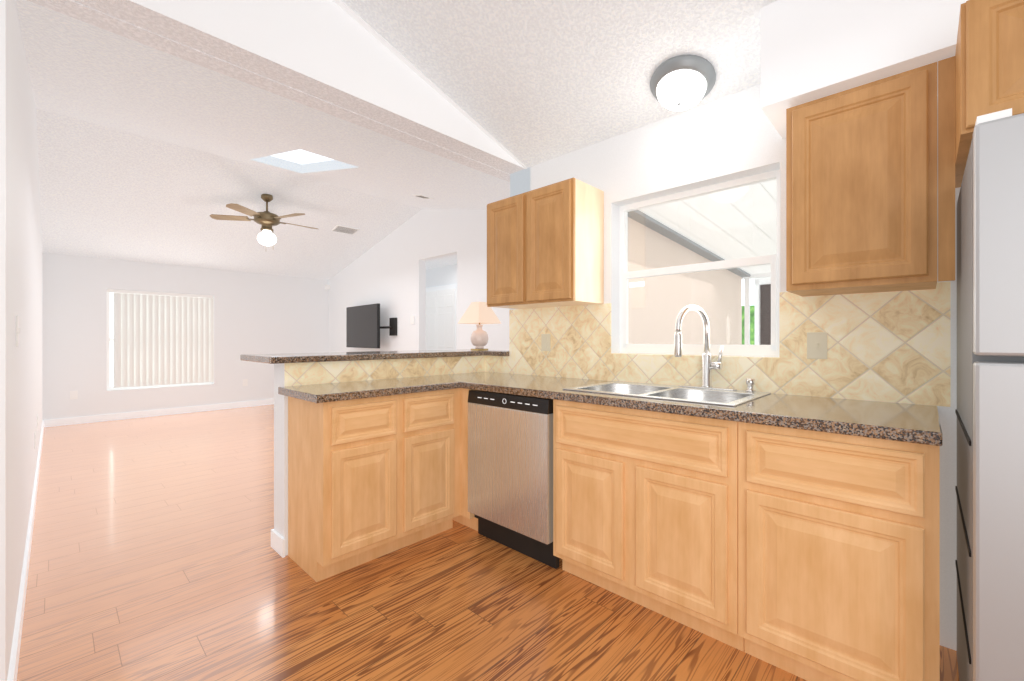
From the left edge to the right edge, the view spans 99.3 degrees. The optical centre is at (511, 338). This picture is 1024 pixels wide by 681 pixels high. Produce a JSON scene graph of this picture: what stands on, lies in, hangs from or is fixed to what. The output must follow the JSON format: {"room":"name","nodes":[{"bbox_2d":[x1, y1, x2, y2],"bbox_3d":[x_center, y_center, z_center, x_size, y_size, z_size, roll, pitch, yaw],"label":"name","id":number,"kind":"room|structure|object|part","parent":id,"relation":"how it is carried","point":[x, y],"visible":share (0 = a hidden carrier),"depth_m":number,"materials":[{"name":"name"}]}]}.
{"room":"kitchen","nodes":[
{"label":"kitchen","id":0,"kind":"room"},
{"bbox_2d":[6,0,42,680],"bbox_3d":[-3.951,-0.555,3.529,6.710,3.450,0.120,0,0,43],"label":"wall","id":1,"kind":"structure","parent":0,"point":[24,303],"depth_m":1.91,"materials":[{"name":"paint"}]},
{"bbox_2d":[16,315,18,345],"bbox_3d":[-1.916,-0.030,1.685,0.075,0.118,0.006,0,0,43],"label":"light switch","id":2,"kind":"object","parent":1,"relation":"attached to","point":[17,333],"visible":0.96,"depth_m":1.66,"materials":[{"name":"white plastic"}]},
{"bbox_2d":[7,420,43,680],"bbox_3d":[-3.832,1.123,3.507,6.487,0.095,0.013,0,0,43],"label":"baseboard","id":3,"kind":"structure","parent":1,"relation":"attached to","point":[14,663],"depth_m":1.90,"materials":[{"name":"white"}]},
{"bbox_2d":[34,432,35,448],"bbox_3d":[-3.621,0.770,3.303,0.075,0.118,0.006,0,0,43],"label":"outlet","id":4,"kind":"object","parent":1,"relation":"attached to","point":[34,440],"visible":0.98,"depth_m":3.28,"materials":[{"name":"white plastic"}]},
{"bbox_2d":[43,253,328,419],"bbox_3d":[-4.963,-0.180,7.191,0.200,2.700,4.040,0,0,43],"label":"wall","id":5,"kind":"structure","parent":0,"point":[255,313],"depth_m":6.73,"materials":[{"name":"paint"}]},
{"bbox_2d":[70,390,77,399],"bbox_3d":[-5.995,0.770,5.951,0.009,0.118,0.075,0,0,43],"label":"electrical outlet","id":6,"kind":"object","parent":5,"relation":"attached to","point":[73,394],"visible":1,"depth_m":5.95,"materials":[{"name":"white plastic"}]},
{"bbox_2d":[44,399,273,426],"bbox_3d":[-4.886,1.123,7.118,0.013,0.095,3.800,0,0,43],"label":"baseboard","id":7,"kind":"structure","parent":5,"relation":"attached to","point":[99,418],"depth_m":6.53,"materials":[{"name":"white"}]},
{"bbox_2d":[107,292,211,389],"bbox_3d":[-5.411,0.013,6.741,0.050,1.451,1.286,0,0,43],"label":"window","id":8,"kind":"structure","parent":5,"relation":"in","point":[109,339],"depth_m":6.29,"materials":[{"name":"white"}]},
{"bbox_2d":[107,289,213,387],"bbox_3d":[-5.353,-0.001,6.693,0.050,1.421,1.289,0,0,43],"label":"vertical blinds","id":9,"kind":"object","parent":8,"relation":"attached to","point":[162,338],"visible":0.98,"depth_m":6.67,"materials":[{"name":"white plastic"}]},
{"bbox_2d":[36,108,422,279],"bbox_3d":[-2.657,-1.544,7.333,3.350,0.903,7.420,0,0,43],"label":"ceiling","id":10,"kind":"structure","parent":0,"point":[106,192],"depth_m":5.38,"materials":[{"name":"white paint"}]},
{"bbox_2d":[210,194,317,245],"bbox_3d":[-2.989,-1.414,5.397,1.198,0.705,1.146,0,0,43],"label":"ceiling fan","id":11,"kind":"object","parent":10,"relation":"hanging from","point":[266,220],"visible":1,"depth_m":5.28,"materials":[{"name":"brown wood"}]},
{"bbox_2d":[332,225,359,234],"bbox_3d":[-2.505,-1.641,6.554,0.197,0.060,0.340,0,0,43],"label":"ceiling vent","id":12,"kind":"object","parent":10,"relation":"in","point":[345,229],"visible":0.98,"depth_m":6.54,"materials":[{"name":"white plastic"}]},
{"bbox_2d":[15,0,509,209],"bbox_3d":[-0.329,-1.608,5.123,3.070,0.775,7.420,0,0,43],"label":"ceiling","id":13,"kind":"structure","parent":0,"point":[81,70],"depth_m":2.94,"materials":[{"name":"white paint"}]},
{"bbox_2d":[251,149,353,172],"bbox_3d":[-2.023,-1.959,4.173,1.320,0.840,0.510,0,0,43],"label":"skylight well","id":14,"kind":"object","parent":13,"relation":"attached to","point":[300,156],"visible":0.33,"depth_m":4.68,"materials":[{"name":"white paint"}]},
{"bbox_2d":[413,194,432,198],"bbox_3d":[-1.046,-1.662,5.087,0.178,0.046,0.180,0,0,43],"label":"recessed light","id":15,"kind":"object","parent":13,"relation":"attached to","point":[421,196],"visible":1,"depth_m":5.06,"materials":[{"name":"white plastic"}]},
{"bbox_2d":[274,363,472,555],"bbox_3d":[-0.775,0.650,2.931,0.160,1.040,1.475,0,0,43],"label":"wall","id":16,"kind":"structure","parent":0,"point":[280,464],"depth_m":2.38,"materials":[{"name":"paint"}]},
{"bbox_2d":[271,529,284,557],"bbox_3d":[-1.287,1.123,2.391,0.186,0.095,0.013,0,0,43],"label":"baseboard","id":17,"kind":"structure","parent":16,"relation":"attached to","point":[278,543],"depth_m":2.38,"materials":[{"name":"white"}]},
{"bbox_2d":[284,356,484,385],"bbox_3d":[-0.717,0.193,2.870,0.008,0.126,1.467,0,0,43],"label":"backsplash","id":18,"kind":"structure","parent":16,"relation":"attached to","point":[305,373],"depth_m":2.72,"materials":[{"name":"beige tile"}]},
{"bbox_2d":[329,209,509,351],"bbox_3d":[-1.358,-0.480,6.472,6.420,3.300,0.120,0,0,43],"label":"wall","id":19,"kind":"structure","parent":0,"point":[387,273],"depth_m":6.49,"materials":[{"name":"paint"}]},
{"bbox_2d":[346,303,396,347],"bbox_3d":[-2.384,-0.200,7.199,1.410,0.700,0.233,0,0,43],"label":"wall-mounted tv","id":20,"kind":"object","parent":19,"relation":"attached to","point":[363,327],"visible":1,"depth_m":7.08,"materials":[{"name":"black plastic"}]},
{"bbox_3d":[-2.478,-0.200,7.237,0.074,0.700,1.220,0,0,-43],"label":"tv panel","id":21,"kind":"part","parent":20,"relation":"part of","materials":[{"name":"black plastic"}]},
{"bbox_3d":[-2.137,-0.180,7.015,0.644,0.036,0.101,0,0,44],"label":"arm","id":22,"kind":"part","parent":20,"relation":"part of"},
{"bbox_3d":[-1.865,-0.190,6.838,0.160,0.280,0.043,0,0,44],"label":"plate","id":23,"kind":"part","parent":20,"relation":"part of","materials":[{"name":"black metal"}]},
{"bbox_2d":[332,0,530,374],"bbox_3d":[0.053,-0.764,3.121,0.240,3.869,9.800,0,0,44],"label":"wall","id":24,"kind":"structure","parent":0,"point":[340,3],"depth_m":2.46,"materials":[{"name":"white paint"}]},
{"bbox_3d":[-1.514,0.070,1.212,0.015,2.200,0.134,0,0,44],"label":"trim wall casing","id":25,"kind":"part","parent":24,"relation":"part of","materials":[{"name":"white wood"}]},
{"bbox_2d":[27,0,509,181],"bbox_3d":[-0.460,-1.233,2.835,0.110,0.034,3.920,0,0,43],"label":"header","id":26,"kind":"object","parent":24,"relation":"attached to","point":[87,14],"visible":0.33,"depth_m":1.99,"materials":[{"name":"white paint"}]},
{"bbox_2d":[72,0,523,173],"bbox_3d":[-0.837,-1.825,2.249,0.150,1.210,2.550,0,0,43],"label":"ceiling beam","id":27,"kind":"structure","parent":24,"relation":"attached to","point":[332,52],"depth_m":2.07,"materials":[{"name":"white paint"}]},
{"bbox_2d":[628,217,741,355],"bbox_3d":[1.881,-0.130,4.922,0.012,2.600,4.670,0,0,43],"label":"wall","id":28,"kind":"structure","parent":24,"relation":"attached to","point":[689,257],"depth_m":4.83,"materials":[{"name":"white paint"}]},
{"bbox_2d":[426,264,456,287],"bbox_3d":[-0.851,-0.130,7.384,4.200,2.600,0.100,0,0,43],"label":"wall","id":29,"kind":"structure","parent":0,"point":[442,276],"depth_m":7.69,"materials":[{"name":"paint"}]},
{"bbox_2d":[426,284,456,349],"bbox_3d":[-1.322,0.120,7.731,1.140,2.100,0.040,0,0,43],"label":"closet doors","id":30,"kind":"structure","parent":29,"relation":"in","point":[441,317],"depth_m":7.63,"materials":[{"name":"white"}]},
{"bbox_2d":[426,255,456,269],"bbox_3d":[-1.161,-1.320,7.057,4.200,0.100,1.000,0,0,43],"label":"ceiling","id":31,"kind":"structure","parent":0,"point":[442,262],"depth_m":7.24,"materials":[{"name":"white paint"}]},
{"bbox_2d":[17,404,958,680],"bbox_3d":[-1.349,1.195,2.900,11.350,0.050,7.750,0,0,43],"label":"floor","id":32,"kind":"structure","parent":0,"point":[458,601],"depth_m":1.96,"materials":[{"name":"laminate"}]},
{"bbox_2d":[288,394,403,581],"bbox_3d":[-0.899,0.732,2.332,0.465,0.876,0.405,0,0,43],"label":"base cabinet","id":33,"kind":"object","parent":32,"relation":"on","point":[346,457],"depth_m":2.17,"materials":[{"name":"brown wood"}]},
{"bbox_2d":[240,349,463,402],"bbox_3d":[-0.963,0.194,2.589,0.959,0.201,0.900,0,0,44],"label":"countertop","id":34,"kind":"structure","parent":33,"relation":"on","point":[327,392],"depth_m":2.43,"materials":[{"name":"stone"}]},
{"bbox_3d":[-0.734,0.415,2.182,0.019,0.180,0.345,0,0,44],"label":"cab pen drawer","id":35,"kind":"part","parent":33,"relation":"part of","materials":[{"name":"brown wood"}]},
{"bbox_3d":[-0.734,0.787,2.182,0.019,0.505,0.345,0,0,44],"label":"cab pen door","id":36,"kind":"part","parent":33,"relation":"part of","materials":[{"name":"brown wood"}]},
{"bbox_2d":[404,388,463,546],"bbox_3d":[-0.614,0.732,2.633,0.465,0.876,0.425,0,0,43],"label":"base cabinet","id":37,"kind":"object","parent":32,"relation":"on","point":[433,420],"depth_m":2.48,"materials":[{"name":"brown wood"}]},
{"bbox_3d":[-0.464,0.415,2.467,0.019,0.180,0.340,0,0,44],"label":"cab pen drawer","id":38,"kind":"part","parent":37,"relation":"part of","materials":[{"name":"brown wood"}]},
{"bbox_3d":[-0.464,0.787,2.467,0.019,0.505,0.340,0,0,44],"label":"cab pen door","id":39,"kind":"part","parent":37,"relation":"part of","materials":[{"name":"brown wood"}]},
{"bbox_2d":[464,389,477,530],"bbox_3d":[-0.229,0.732,2.989,0.533,0.876,0.620,0,0,43],"label":"base cabinet","id":40,"kind":"object","parent":32,"relation":"on","point":[470,521],"depth_m":2.61,"materials":[{"name":"brown wood"}]},
{"bbox_2d":[467,390,558,568],"bbox_3d":[0.172,0.734,2.573,0.608,0.863,0.630,0,0,43],"label":"dishwasher","id":41,"kind":"object","parent":32,"relation":"on","point":[510,470],"visible":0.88,"depth_m":2.31,"materials":[{"name":"silver metal"}]},
{"bbox_3d":[-0.023,0.337,2.366,0.600,0.070,0.057,0,0,44],"label":"control panel","id":42,"kind":"part","parent":41,"relation":"part of","materials":[{"name":"black plastic"}]},
{"bbox_3d":[0.019,1.093,2.412,0.588,0.145,0.025,0,0,44],"label":"toe panel","id":43,"kind":"part","parent":41,"relation":"part of","materials":[{"name":"black"}]},
{"bbox_2d":[553,416,731,645],"bbox_3d":[0.715,0.825,2.079,0.840,0.690,0.639,0,0,43],"label":"base cabinet","id":44,"kind":"object","parent":32,"relation":"on","point":[642,509],"depth_m":1.79,"materials":[{"name":"brown wood"}]},
{"bbox_2d":[556,405,728,624],"bbox_3d":[0.502,0.682,1.854,0.780,0.715,0.019,0,0,44],"label":"cabinet front","id":45,"kind":"object","parent":44,"relation":"in","point":[642,498],"depth_m":1.79,"materials":[{"name":"brown wood"}]},
{"bbox_2d":[732,421,939,680],"bbox_3d":[1.211,0.732,1.609,0.518,0.876,0.639,0,0,43],"label":"base cabinet","id":46,"kind":"object","parent":32,"relation":"on","point":[808,555],"depth_m":1.36,"materials":[{"name":"brown wood"}]},
{"bbox_2d":[460,349,941,445],"bbox_3d":[0.311,0.194,2.453,2.995,0.201,0.657,0,0,44],"label":"countertop","id":47,"kind":"structure","parent":46,"relation":"on","point":[912,423],"depth_m":1.63,"materials":[{"name":"stone"}]},
{"bbox_2d":[458,302,500,349],"bbox_3d":[-0.262,-0.101,3.502,0.250,0.385,0.250,0,0,43],"label":"table lamp","id":48,"kind":"object","parent":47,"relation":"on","point":[479,313],"visible":1,"depth_m":3.45,"materials":[{"name":"beige ceramic"}]},
{"bbox_2d":[563,381,770,405],"bbox_3d":[0.732,0.345,2.111,0.805,0.191,0.540,0,0,43],"label":"sink","id":49,"kind":"object","parent":47,"relation":"in","point":[691,394],"visible":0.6,"depth_m":2.13,"materials":[{"name":"silver metal"}]},
{"bbox_2d":[745,378,755,391],"bbox_3d":[1.121,0.220,2.053,0.044,0.060,0.072,0,0,43],"label":"soap dispenser","id":50,"kind":"object","parent":49,"relation":"on","point":[750,382],"visible":1,"depth_m":2.05,"materials":[{"name":"silver metal"}]},
{"bbox_2d":[674,305,736,390],"bbox_3d":[0.922,0.040,2.134,0.284,0.418,0.250,0,0,43],"label":"faucet","id":51,"kind":"object","parent":47,"relation":"on","point":[708,365],"visible":1,"depth_m":2.17,"materials":[{"name":"silver metal"}]},
{"bbox_2d":[746,430,924,680],"bbox_3d":[0.997,0.682,1.383,0.458,0.715,0.019,0,0,44],"label":"cabinet front","id":52,"kind":"object","parent":46,"relation":"in","point":[835,526],"depth_m":1.36,"materials":[{"name":"brown wood"}]},
{"bbox_2d":[955,108,1023,680],"bbox_3d":[1.644,0.321,1.049,0.779,1.698,0.795,0,0,43],"label":"fridge","id":53,"kind":"object","parent":32,"relation":"on","point":[989,487],"visible":1,"depth_m":1.01,"materials":[{"name":"grey metal"}]},
{"bbox_3d":[1.393,0.583,0.781,0.775,1.055,0.061,0,0,44],"label":"door","id":54,"kind":"part","parent":53,"relation":"part of","materials":[{"name":"silver metal"}]},
{"bbox_2d":[972,108,1023,373],"bbox_3d":[1.393,-0.234,0.781,0.775,0.548,0.061,0,0,44],"label":"freezer","id":55,"kind":"object","parent":53,"relation":"in","point":[998,139],"depth_m":1.00,"materials":[{"name":"silver metal"}]},
{"bbox_2d":[342,0,776,167],"bbox_3d":[0.096,-2.010,-0.277,4.680,1.579,4.930,0,0,43],"label":"ceiling","id":56,"kind":"structure","parent":0,"point":[528,83],"depth_m":2.15,"materials":[{"name":"white paint"}]},
{"bbox_2d":[650,54,715,110],"bbox_3d":[0.840,-1.230,2.149,0.306,0.179,0.294,0,0,43],"label":"kitchen ceiling light","id":57,"kind":"object","parent":56,"relation":"attached to","point":[681,82],"visible":1,"depth_m":2.07,"materials":[{"name":"white glass"}]},
{"bbox_2d":[611,353,778,358],"bbox_3d":[0.952,0.093,2.362,0.890,0.007,0.093,0,0,44],"label":"window sill","id":58,"kind":"structure","parent":0,"point":[713,356],"depth_m":2.31,"materials":[{"name":"white"}]},
{"bbox_2d":[485,282,949,406],"bbox_3d":[0.723,0.021,2.521,2.562,0.471,0.008,0,0,43],"label":"backsplash","id":59,"kind":"structure","parent":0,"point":[893,346],"depth_m":1.94,"materials":[{"name":"beige tile"}]},
{"bbox_2d":[541,334,550,350],"bbox_3d":[0.232,0.025,2.975,0.078,0.118,0.009,0,0,43],"label":"outlet","id":60,"kind":"object","parent":59,"relation":"attached to","point":[545,342],"visible":1,"depth_m":2.97,"materials":[{"name":"beige plastic"}]},
{"bbox_2d":[543,343,547,348],"bbox_3d":[0.229,0.049,2.973,0.034,0.032,0.003,0,0,44],"label":"socket","id":61,"kind":"object","parent":60,"relation":"attached to","point":[545,345],"depth_m":2.97,"materials":[{"name":"beige plastic"}]},
{"bbox_2d":[543,336,547,341],"bbox_3d":[0.229,0.001,2.973,0.034,0.032,0.003,0,0,44],"label":"socket","id":62,"kind":"object","parent":60,"relation":"attached to","point":[545,338],"depth_m":2.97,"materials":[{"name":"beige plastic"}]},
{"bbox_2d":[807,332,826,358],"bbox_3d":[1.343,0.030,1.916,0.075,0.118,0.015,0,0,43],"label":"light switch","id":63,"kind":"object","parent":59,"relation":"attached to","point":[816,345],"visible":1,"depth_m":1.92,"materials":[{"name":"beige plastic"}]},
{"bbox_2d":[510,84,960,650],"bbox_3d":[1.517,-0.480,1.911,4.030,3.300,0.200,0,0,43],"label":"wall","id":64,"kind":"structure","parent":0,"point":[730,138],"depth_m":2.27,"materials":[{"name":"paint"}]},
{"bbox_2d":[487,177,603,308],"bbox_3d":[0.192,-0.560,2.792,0.705,0.690,0.338,0,0,43],"label":"upper cabinet","id":65,"kind":"object","parent":64,"relation":"attached to","point":[545,246],"visible":1,"depth_m":2.60,"materials":[{"name":"brown wood"}]},
{"bbox_3d":[-0.047,-0.560,2.799,0.326,0.666,0.019,0,0,44],"label":"door","id":66,"kind":"part","parent":65,"relation":"part of","materials":[{"name":"brown wood"}]},
{"bbox_3d":[0.211,-0.560,2.554,0.326,0.666,0.019,0,0,44],"label":"door","id":67,"kind":"part","parent":65,"relation":"part of","materials":[{"name":"brown wood"}]},
{"bbox_2d":[620,169,779,356],"bbox_3d":[1.001,-0.368,2.413,0.886,0.910,0.052,0,0,43],"label":"window","id":68,"kind":"structure","parent":64,"relation":"in","point":[772,349],"depth_m":2.36,"materials":[{"name":"white"}]},
{"bbox_2d":[629,281,643,287],"bbox_3d":[0.758,-0.330,2.644,0.100,0.030,0.002,0,0,43],"label":"window sticker","id":69,"kind":"object","parent":68,"relation":"attached to","point":[636,284],"visible":1,"depth_m":2.64,"materials":[{"name":"white"}]},
{"bbox_2d":[786,62,936,296],"bbox_3d":[1.351,-0.552,1.692,0.430,0.725,0.338,0,0,43],"label":"upper cabinet","id":70,"kind":"object","parent":64,"relation":"attached to","point":[861,188],"visible":1,"depth_m":1.55,"materials":[{"name":"brown wood"}]},
{"bbox_2d":[938,0,1023,281],"bbox_3d":[1.727,-0.557,1.143,0.868,0.735,0.620,0,0,43],"label":"upper cabinet","id":71,"kind":"object","parent":64,"relation":"attached to","point":[980,72],"visible":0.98,"depth_m":1.18,"materials":[{"name":"brown wood"}]},
{"bbox_3d":[1.387,-0.748,1.051,0.400,0.345,0.019,0,0,44],"label":"door","id":72,"kind":"part","parent":71,"relation":"part of","materials":[{"name":"brown wood"}]},
{"bbox_2d":[761,0,967,137],"bbox_3d":[1.955,-1.255,1.102,2.280,0.650,0.370,0,0,43],"label":"bulkhead soffit","id":73,"kind":"structure","parent":0,"point":[811,50],"depth_m":1.58,"materials":[{"name":"white paint"}]},
{"label":"outside","id":74,"kind":"structure","parent":0,"visible":0},
{"bbox_2d":[110,179,776,386],"bbox_3d":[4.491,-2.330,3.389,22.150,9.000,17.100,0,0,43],"label":"porch","id":75,"kind":"object","parent":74,"point":[725,196],"depth_m":4.52,"materials":[{"name":"grey painted wood"}]}
]}

